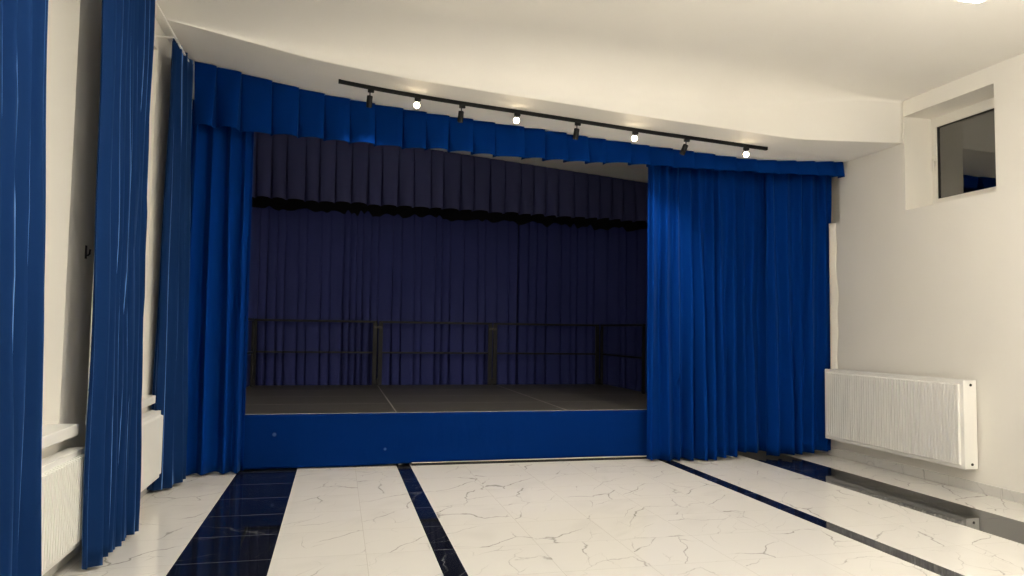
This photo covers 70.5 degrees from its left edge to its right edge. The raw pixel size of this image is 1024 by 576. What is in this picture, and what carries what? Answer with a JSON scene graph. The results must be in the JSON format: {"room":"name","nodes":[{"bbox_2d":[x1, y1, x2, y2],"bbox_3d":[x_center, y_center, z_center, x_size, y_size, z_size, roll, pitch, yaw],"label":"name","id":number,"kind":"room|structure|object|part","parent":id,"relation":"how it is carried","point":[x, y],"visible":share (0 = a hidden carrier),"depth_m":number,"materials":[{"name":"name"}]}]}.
{"room":"auditorium","nodes":[
{"label":"auditorium","id":0,"kind":"room"},
{"bbox_2d":[42,0,193,458],"bbox_3d":[-2.574,-0.857,2.904,0.420,5.000,18.750,2,-3,-13],"label":"wall","id":1,"kind":"structure","parent":0,"point":[74,26],"depth_m":4.64,"materials":[{"name":"beige paint"}]},
{"bbox_2d":[42,424,78,448],"bbox_3d":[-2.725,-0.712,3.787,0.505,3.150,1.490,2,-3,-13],"label":"window sill","id":2,"kind":"structure","parent":1,"relation":"in","point":[52,434],"depth_m":4.21,"materials":[{"name":"white stone"}]},
{"bbox_2d":[41,447,84,575],"bbox_3d":[-2.542,1.253,3.727,0.140,0.604,1.676,2,-3,-13],"label":"radiator","id":3,"kind":"object","parent":1,"relation":"attached to","point":[62,471],"visible":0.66,"depth_m":4.15,"materials":[{"name":"white metal"}]},
{"bbox_2d":[42,447,81,465],"bbox_3d":[-2.541,0.959,3.744,0.070,0.014,1.660,2,-3,-13],"label":"grille","id":4,"kind":"object","parent":3,"relation":"attached to","point":[67,454],"depth_m":4.25,"materials":[{"name":"white metal"}]},
{"bbox_2d":[85,245,90,258],"bbox_3d":[-2.815,-0.237,4.815,0.034,0.090,0.024,2,-3,-13],"label":"handle","id":5,"kind":"object","parent":1,"relation":"attached to","point":[86,254],"visible":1,"depth_m":4.81,"materials":[{"name":"black metal"}]},
{"bbox_2d":[43,488,149,575],"bbox_3d":[-2.398,1.596,2.810,0.012,0.096,18.750,2,-3,-13],"label":"baseboard","id":6,"kind":"structure","parent":1,"relation":"attached to","point":[78,548],"depth_m":4.61,"materials":[{"name":"tile"}]},
{"bbox_2d":[85,269,155,424],"bbox_3d":[-3.181,-0.607,5.680,0.505,3.150,1.490,2,-3,-13],"label":"window","id":7,"kind":"structure","parent":1,"relation":"in","point":[147,400],"depth_m":6.07,"materials":[{"name":"white plastic"}]},
{"bbox_3d":[-3.392,-0.648,5.631,0.004,2.958,1.328,2,-3,-13],"label":"pane","id":8,"kind":"part","parent":7,"relation":"part of","materials":[{"name":"clear glass"}]},
{"bbox_3d":[-3.178,0.931,5.595,0.455,0.070,1.490,2,-3,-13],"label":"sill","id":9,"kind":"part","parent":7,"relation":"part of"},
{"bbox_2d":[141,410,162,491],"bbox_3d":[-3.018,1.356,5.703,0.140,0.606,1.746,2,-3,-13],"label":"radiator","id":10,"kind":"object","parent":1,"relation":"attached to","point":[152,420],"visible":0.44,"depth_m":6.15,"materials":[{"name":"white metal"}]},
{"bbox_2d":[142,410,158,417],"bbox_3d":[-3.016,1.060,5.720,0.070,0.014,1.730,2,-3,-13],"label":"grille","id":11,"kind":"object","parent":10,"relation":"attached to","point":[152,413],"depth_m":6.28,"materials":[{"name":"white metal"}]},
{"bbox_2d":[155,0,193,69],"bbox_3d":[-2.572,-2.334,4.362,0.180,0.060,5.820,2,-3,-13],"label":"track","id":12,"kind":"object","parent":1,"relation":"attached to","point":[156,3],"visible":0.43,"depth_m":6.30,"materials":[{"name":"white metal"}]},
{"bbox_2d":[0,0,47,575],"bbox_3d":[-2.172,-0.372,2.995,0.130,4.006,1.594,2,-3,-13],"label":"window curtain","id":13,"kind":"object","parent":12,"relation":"hanging from","point":[23,23],"visible":1,"depth_m":3.31,"materials":[{"name":"blue fabric"}]},
{"bbox_2d":[82,0,154,569],"bbox_3d":[-2.625,-0.268,4.863,0.119,4.008,1.163,2,-3,-12],"label":"window curtain","id":14,"kind":"object","parent":12,"relation":"hanging from","point":[113,440],"visible":1,"depth_m":4.74,"materials":[{"name":"blue fabric"}]},
{"bbox_2d":[147,38,193,490],"bbox_3d":[-3.175,-0.189,6.829,0.199,4.066,0.891,1,-3,-5],"label":"window curtain","id":15,"kind":"object","parent":12,"relation":"hanging from","point":[170,374],"visible":0.95,"depth_m":6.66,"materials":[{"name":"blue fabric"}]},
{"bbox_2d":[252,196,646,384],"bbox_3d":[-0.795,-0.434,13.069,8.630,5.400,0.200,2,-3,-13],"label":"wall","id":16,"kind":"structure","parent":0,"point":[277,203],"depth_m":12.93,"materials":[{"name":"black paint"}]},
{"bbox_2d":[52,451,1023,575],"bbox_3d":[1.366,1.850,3.703,8.760,0.200,18.750,2,-3,-13],"label":"floor","id":17,"kind":"structure","parent":0,"point":[817,513],"depth_m":5.77,"materials":[{"name":"white tile"}]},
{"bbox_2d":[246,385,379,390],"bbox_3d":[-3.074,1.836,11.210,1.989,0.586,0.999,2,-3,-13],"label":"stage platform","id":18,"kind":"object","parent":17,"relation":"on","point":[256,387],"visible":0.3,"depth_m":11.21,"materials":[{"name":"grey wood"}]},
{"bbox_2d":[252,319,376,385],"bbox_3d":[-3.157,1.037,11.640,1.959,1.055,0.048,2,-3,-13],"label":"guardrail","id":19,"kind":"object","parent":18,"relation":"on","point":[374,353],"visible":0.9,"depth_m":11.68,"materials":[{"name":"black metal"}]},
{"bbox_3d":[-3.158,1.030,11.646,1.805,0.030,0.028,2,-3,-13],"label":"rail","id":20,"kind":"part","parent":19,"relation":"part of","materials":[{"name":"black metal"}]},
{"bbox_3d":[-3.151,0.529,11.676,1.935,0.036,0.036,2,-3,-13],"label":"rail","id":21,"kind":"part","parent":19,"relation":"part of","materials":[{"name":"black metal"}]},
{"bbox_2d":[246,390,384,396],"bbox_3d":[-2.840,1.782,10.239,1.989,0.586,0.999,2,-3,-13],"label":"stage platform","id":22,"kind":"object","parent":17,"relation":"on","point":[294,393],"visible":0.23,"depth_m":10.24,"materials":[{"name":"grey wood"}]},
{"bbox_2d":[247,318,254,385],"bbox_3d":[-3.847,0.958,10.465,0.048,1.055,1.904,2,-3,-13],"label":"guardrail","id":23,"kind":"object","parent":22,"relation":"on","point":[251,352],"visible":0.44,"depth_m":11.31,"materials":[{"name":"black metal"}]},
{"bbox_2d":[245,396,389,404],"bbox_3d":[-2.606,1.728,9.268,1.989,0.586,0.999,2,-3,-13],"label":"stage platform","id":24,"kind":"object","parent":17,"relation":"on","point":[322,399],"visible":0.23,"depth_m":9.27,"materials":[{"name":"grey wood"}]},
{"bbox_2d":[245,403,395,464],"bbox_3d":[-2.372,1.674,8.297,1.989,0.586,0.999,2,-3,-13],"label":"stage platform","id":25,"kind":"object","parent":17,"relation":"on","point":[266,409],"visible":0.28,"depth_m":8.29,"materials":[{"name":"grey wood"}]},
{"bbox_3d":[-2.369,1.432,8.312,1.989,0.100,0.999,2,-3,-13],"label":"edge frame","id":26,"kind":"part","parent":25,"relation":"part of","materials":[{"name":"grey metal"}]},
{"bbox_2d":[378,385,505,389],"bbox_3d":[-1.139,1.891,11.673,1.989,0.586,0.999,2,-3,-13],"label":"stage platform","id":27,"kind":"object","parent":17,"relation":"on","point":[382,387],"visible":0.27,"depth_m":11.63,"materials":[{"name":"grey wood"}]},
{"bbox_2d":[377,321,491,384],"bbox_3d":[-1.266,1.091,12.092,1.924,1.055,0.048,2,-3,-13],"label":"guardrail","id":28,"kind":"object","parent":27,"relation":"on","point":[380,342],"visible":1,"depth_m":12.09,"materials":[{"name":"black metal"}]},
{"bbox_3d":[-1.268,1.083,12.099,1.770,0.030,0.028,2,-3,-13],"label":"rail","id":29,"kind":"part","parent":28,"relation":"part of","materials":[{"name":"black metal"}]},
{"bbox_3d":[-1.260,0.582,12.128,1.900,0.036,0.036,2,-3,-13],"label":"rail","id":30,"kind":"part","parent":28,"relation":"part of","materials":[{"name":"black metal"}]},
{"bbox_2d":[244,410,646,468],"bbox_3d":[-0.314,1.702,8.246,5.960,0.582,0.032,2,-3,-13],"label":"stage skirt","id":31,"kind":"object","parent":17,"relation":"on","point":[271,441],"visible":0.75,"depth_m":8.13,"materials":[{"name":"blue fabric"}]},
{"bbox_2d":[381,389,522,395],"bbox_3d":[-0.905,1.837,10.702,1.989,0.586,0.999,2,-3,-13],"label":"stage platform","id":32,"kind":"object","parent":17,"relation":"on","point":[485,391],"visible":0.29,"depth_m":10.67,"materials":[{"name":"grey wood"}]},
{"bbox_2d":[385,395,542,402],"bbox_3d":[-0.671,1.783,9.731,1.989,0.586,0.999,2,-3,-13],"label":"stage platform","id":33,"kind":"object","parent":17,"relation":"on","point":[463,398],"visible":0.38,"depth_m":9.70,"materials":[{"name":"grey wood"}]},
{"bbox_2d":[390,402,566,464],"bbox_3d":[-0.438,1.729,8.761,1.989,0.586,0.999,2,-3,-13],"label":"stage platform","id":34,"kind":"object","parent":17,"relation":"on","point":[480,406],"visible":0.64,"depth_m":8.70,"materials":[{"name":"dark grey stage flooring"},{"name":"blue painted wood front"}]},
{"bbox_3d":[-0.434,1.487,8.775,1.989,0.100,0.999,2,-3,-13],"label":"edge frame","id":35,"kind":"part","parent":34,"relation":"part of","materials":[{"name":"grey metal"}]},
{"bbox_2d":[498,384,625,388],"bbox_3d":[0.796,1.945,12.136,1.989,0.586,0.999,2,-3,-13],"label":"stage platform","id":36,"kind":"object","parent":17,"relation":"on","point":[521,386],"visible":0.25,"depth_m":12.12,"materials":[{"name":"grey wood"}]},
{"bbox_2d":[492,323,599,384],"bbox_3d":[0.606,1.143,12.540,1.929,1.055,0.048,2,-3,-13],"label":"guardrail","id":37,"kind":"object","parent":36,"relation":"on","point":[597,379],"visible":1,"depth_m":12.56,"materials":[{"name":"black metal"}]},
{"bbox_3d":[0.612,0.635,12.576,1.905,0.036,0.036,2,-3,-13],"label":"rail","id":38,"kind":"part","parent":37,"relation":"part of","materials":[{"name":"black metal"}]},
{"bbox_3d":[0.604,1.136,12.547,1.775,0.030,0.028,2,-3,-13],"label":"rail","id":39,"kind":"part","parent":37,"relation":"part of","materials":[{"name":"black metal"}]},
{"bbox_2d":[509,389,646,394],"bbox_3d":[1.029,1.891,11.165,1.989,0.586,0.999,2,-3,-13],"label":"stage platform","id":40,"kind":"object","parent":17,"relation":"on","point":[521,391],"visible":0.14,"depth_m":11.15,"materials":[{"name":"grey wood"}]},
{"bbox_2d":[600,324,645,393],"bbox_3d":[1.781,1.121,11.873,0.048,1.055,1.884,2,-3,-13],"label":"guardrail","id":41,"kind":"object","parent":40,"relation":"on","point":[601,325],"visible":1,"depth_m":11.49,"materials":[{"name":"black metal"}]},
{"bbox_3d":[1.787,1.113,11.875,0.028,0.030,1.730,2,-3,-13],"label":"rail","id":42,"kind":"part","parent":41,"relation":"part of","materials":[{"name":"black metal"}]},
{"bbox_3d":[1.794,0.612,11.904,0.036,0.036,1.860,2,-3,-13],"label":"rail","id":43,"kind":"part","parent":41,"relation":"part of","materials":[{"name":"black metal"}]},
{"bbox_2d":[516,221,646,392],"bbox_3d":[1.560,0.568,13.113,3.002,3.442,0.193,2,-3,-13],"label":"curtain","id":44,"kind":"object","parent":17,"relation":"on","point":[567,275],"visible":0.65,"depth_m":13.00,"materials":[{"name":"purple fabric"}]},
{"bbox_2d":[526,394,646,401],"bbox_3d":[1.263,1.837,10.194,1.989,0.586,0.999,2,-3,-13],"label":"stage platform","id":45,"kind":"object","parent":17,"relation":"on","point":[603,397],"visible":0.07,"depth_m":10.15,"materials":[{"name":"grey wood"}]},
{"bbox_2d":[546,401,646,457],"bbox_3d":[1.497,1.784,9.223,1.989,0.586,0.999,2,-3,-13],"label":"stage platform","id":46,"kind":"object","parent":17,"relation":"on","point":[586,405],"visible":0.19,"depth_m":9.12,"materials":[{"name":"dark grey stage flooring"},{"name":"blue painted wood front"}]},
{"bbox_3d":[1.500,1.541,9.238,1.989,0.100,0.999,2,-3,-13],"label":"edge frame","id":47,"kind":"part","parent":46,"relation":"part of","materials":[{"name":"grey metal"}]},
{"bbox_2d":[431,148,647,182],"bbox_3d":[-0.254,-2.474,10.985,8.560,1.019,4.520,2,-3,-13],"label":"ceiling","id":48,"kind":"structure","parent":0,"point":[636,172],"depth_m":12.38,"materials":[{"name":"white paint"}]},
{"bbox_2d":[246,206,517,387],"bbox_3d":[-2.183,0.446,12.219,4.642,3.476,0.193,2,-3,-13],"label":"curtain","id":49,"kind":"object","parent":48,"relation":"hanging from","point":[306,264],"visible":0.73,"depth_m":12.18,"materials":[{"name":"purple fabric"}]},
{"bbox_2d":[252,132,647,221],"bbox_3d":[-0.592,-1.911,12.363,7.712,1.306,0.215,2,-3,-13],"label":"valance","id":50,"kind":"object","parent":48,"relation":"hanging from","point":[285,166],"visible":0.86,"depth_m":12.12,"materials":[{"name":"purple fabric"}]},
{"bbox_2d":[298,0,1023,81],"bbox_3d":[2.203,-2.762,0.751,8.560,0.394,12.130,2,-3,-13],"label":"ceiling","id":51,"kind":"structure","parent":0,"point":[938,40],"depth_m":6.27,"materials":[{"name":"beige paint"}]},
{"bbox_2d":[155,0,948,162],"bbox_3d":[0.528,-2.273,7.691,7.760,1.238,2.260,2,-3,-13],"label":"ceiling bulkhead","id":52,"kind":"structure","parent":51,"relation":"attached to","point":[797,111],"depth_m":7.19,"materials":[{"name":"beige paint"}]},
{"bbox_2d":[186,99,253,475],"bbox_3d":[-3.032,-0.031,7.469,0.632,3.846,0.197,2,-4,-23],"label":"stage curtain","id":53,"kind":"object","parent":52,"relation":"hanging from","point":[221,157],"visible":0.88,"depth_m":7.48,"materials":[{"name":"blue fabric"}]},
{"bbox_2d":[193,61,844,177],"bbox_3d":[0.453,-1.809,8.168,7.546,0.774,0.182,2,-3,-13],"label":"valance","id":54,"kind":"object","parent":52,"relation":"hanging from","point":[222,97],"visible":1,"depth_m":7.75,"materials":[{"name":"blue fabric"}]},
{"bbox_2d":[338,79,767,150],"bbox_3d":[0.590,-1.802,7.659,4.723,0.361,0.037,2,-3,-13],"label":"track","id":55,"kind":"object","parent":52,"relation":"attached to","point":[344,82],"visible":1,"depth_m":7.59,"materials":[{"name":"black metal"}]},
{"bbox_2d":[366,89,373,107],"bbox_3d":[-1.409,-1.878,7.196,0.076,0.180,0.082,2,-3,-13],"label":"track spotlight","id":56,"kind":"object","parent":55,"relation":"attached to","point":[369,97],"visible":1,"depth_m":7.17,"materials":[{"name":"black metal"}]},
{"bbox_2d":[413,97,420,108],"bbox_3d":[-0.953,-1.850,7.266,0.082,0.128,0.132,2,-3,-13],"label":"track spotlight","id":57,"kind":"object","parent":55,"relation":"attached to","point":[416,105],"visible":1,"depth_m":7.22,"materials":[{"name":"black metal"}]},
{"bbox_3d":[-0.949,-1.821,7.224,0.060,0.060,0.052,2,-3,-13],"label":"bulb","id":58,"kind":"part","parent":57,"relation":"part of","materials":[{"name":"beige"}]},
{"bbox_2d":[457,105,465,122],"bbox_3d":[-0.518,-1.776,7.405,0.076,0.180,0.082,2,-3,-13],"label":"track spotlight","id":59,"kind":"object","parent":55,"relation":"attached to","point":[460,113],"visible":1,"depth_m":7.38,"materials":[{"name":"black metal"}]},
{"bbox_2d":[513,113,519,123],"bbox_3d":[0.049,-1.752,7.501,0.078,0.128,0.132,1,-3,0],"label":"track spotlight","id":60,"kind":"object","parent":55,"relation":"attached to","point":[516,120],"visible":1,"depth_m":7.46,"materials":[{"name":"black metal"}]},
{"bbox_2d":[573,122,580,139],"bbox_3d":[0.686,-1.661,7.689,0.076,0.180,0.082,2,-3,-13],"label":"track spotlight","id":61,"kind":"object","parent":55,"relation":"attached to","point":[576,130],"visible":1,"depth_m":7.66,"materials":[{"name":"black metal"}]},
{"bbox_2d":[631,131,637,141],"bbox_3d":[1.321,-1.628,7.801,0.078,0.126,0.132,0,-3,10],"label":"track spotlight","id":62,"kind":"object","parent":55,"relation":"attached to","point":[634,138],"visible":1,"depth_m":7.76,"materials":[{"name":"black metal"}]},
{"bbox_2d":[679,139,689,154],"bbox_3d":[1.898,-1.548,7.972,0.112,0.179,0.063,-1,-4,22],"label":"track spotlight","id":63,"kind":"object","parent":55,"relation":"attached to","point":[685,146],"visible":1,"depth_m":7.95,"materials":[{"name":"black metal"}]},
{"bbox_2d":[742,147,748,157],"bbox_3d":[2.617,-1.515,8.107,0.077,0.127,0.132,0,-3,12],"label":"track spotlight","id":64,"kind":"object","parent":55,"relation":"attached to","point":[745,153],"visible":1,"depth_m":8.07,"materials":[{"name":"black metal"}]},
{"bbox_2d":[647,166,737,461],"bbox_3d":[2.197,0.240,8.708,1.186,3.598,0.268,2,-3,-13],"label":"stage curtain","id":65,"kind":"object","parent":52,"relation":"hanging from","point":[692,324],"visible":0.94,"depth_m":8.71,"materials":[{"name":"blue fabric"}]},
{"bbox_2d":[735,171,765,452],"bbox_3d":[3.022,0.257,9.095,0.802,3.563,0.146,2,-3,-13],"label":"stage curtain","id":66,"kind":"object","parent":52,"relation":"hanging from","point":[750,189],"visible":0.59,"depth_m":9.10,"materials":[{"name":"blue fabric"}]},
{"bbox_2d":[765,173,838,455],"bbox_3d":[3.617,0.278,9.083,0.958,3.588,0.223,2,-3,-13],"label":"stage curtain","id":67,"kind":"object","parent":52,"relation":"hanging from","point":[802,332],"visible":0.91,"depth_m":9.08,"materials":[{"name":"blue fabric"}]},
{"bbox_2d":[959,0,983,2],"bbox_3d":[3.230,-2.166,4.339,0.170,0.400,1.200,2,-3,-13],"label":"ceiling light","id":68,"kind":"object","parent":51,"relation":"hanging from","point":[972,1],"visible":1,"depth_m":4.89,"materials":[{"name":"white plastic"}]},
{"bbox_2d":[831,53,1023,492],"bbox_3d":[5.393,-0.632,4.811,0.450,5.000,18.750,2,-3,-13],"label":"wall","id":69,"kind":"structure","parent":0,"point":[926,288],"depth_m":7.56,"materials":[{"name":"beige paint"}]},
{"bbox_2d":[825,369,977,468],"bbox_3d":[4.221,1.385,8.055,0.210,0.858,2.081,2,-3,-13],"label":"radiator","id":70,"kind":"object","parent":69,"relation":"attached to","point":[927,418],"visible":1,"depth_m":7.73,"materials":[{"name":"white metal"}]},
{"bbox_2d":[832,369,975,380],"bbox_3d":[4.229,0.964,8.081,0.140,0.014,2.065,2,-3,-13],"label":"grille","id":71,"kind":"object","parent":70,"relation":"attached to","point":[834,371],"depth_m":7.99,"materials":[{"name":"white metal"}]},
{"bbox_2d":[814,447,1023,503],"bbox_3d":[5.134,1.809,4.613,0.012,0.096,18.750,2,-3,-13],"label":"baseboard","id":72,"kind":"structure","parent":69,"relation":"attached to","point":[1018,497],"depth_m":7.59,"materials":[{"name":"tile"}]},
{"bbox_2d":[931,97,995,203],"bbox_3d":[4.885,-1.416,7.639,0.125,1.060,1.145,2,-3,-13],"label":"window","id":73,"kind":"structure","parent":69,"relation":"in","point":[963,162],"depth_m":7.81,"materials":[{"name":"white plastic"}]},
{"bbox_3d":[4.732,-1.379,8.126,0.055,0.135,0.028,2,-3,-13],"label":"handle","id":74,"kind":"part","parent":73,"relation":"part of","materials":[{"name":"white plastic"}]}
]}

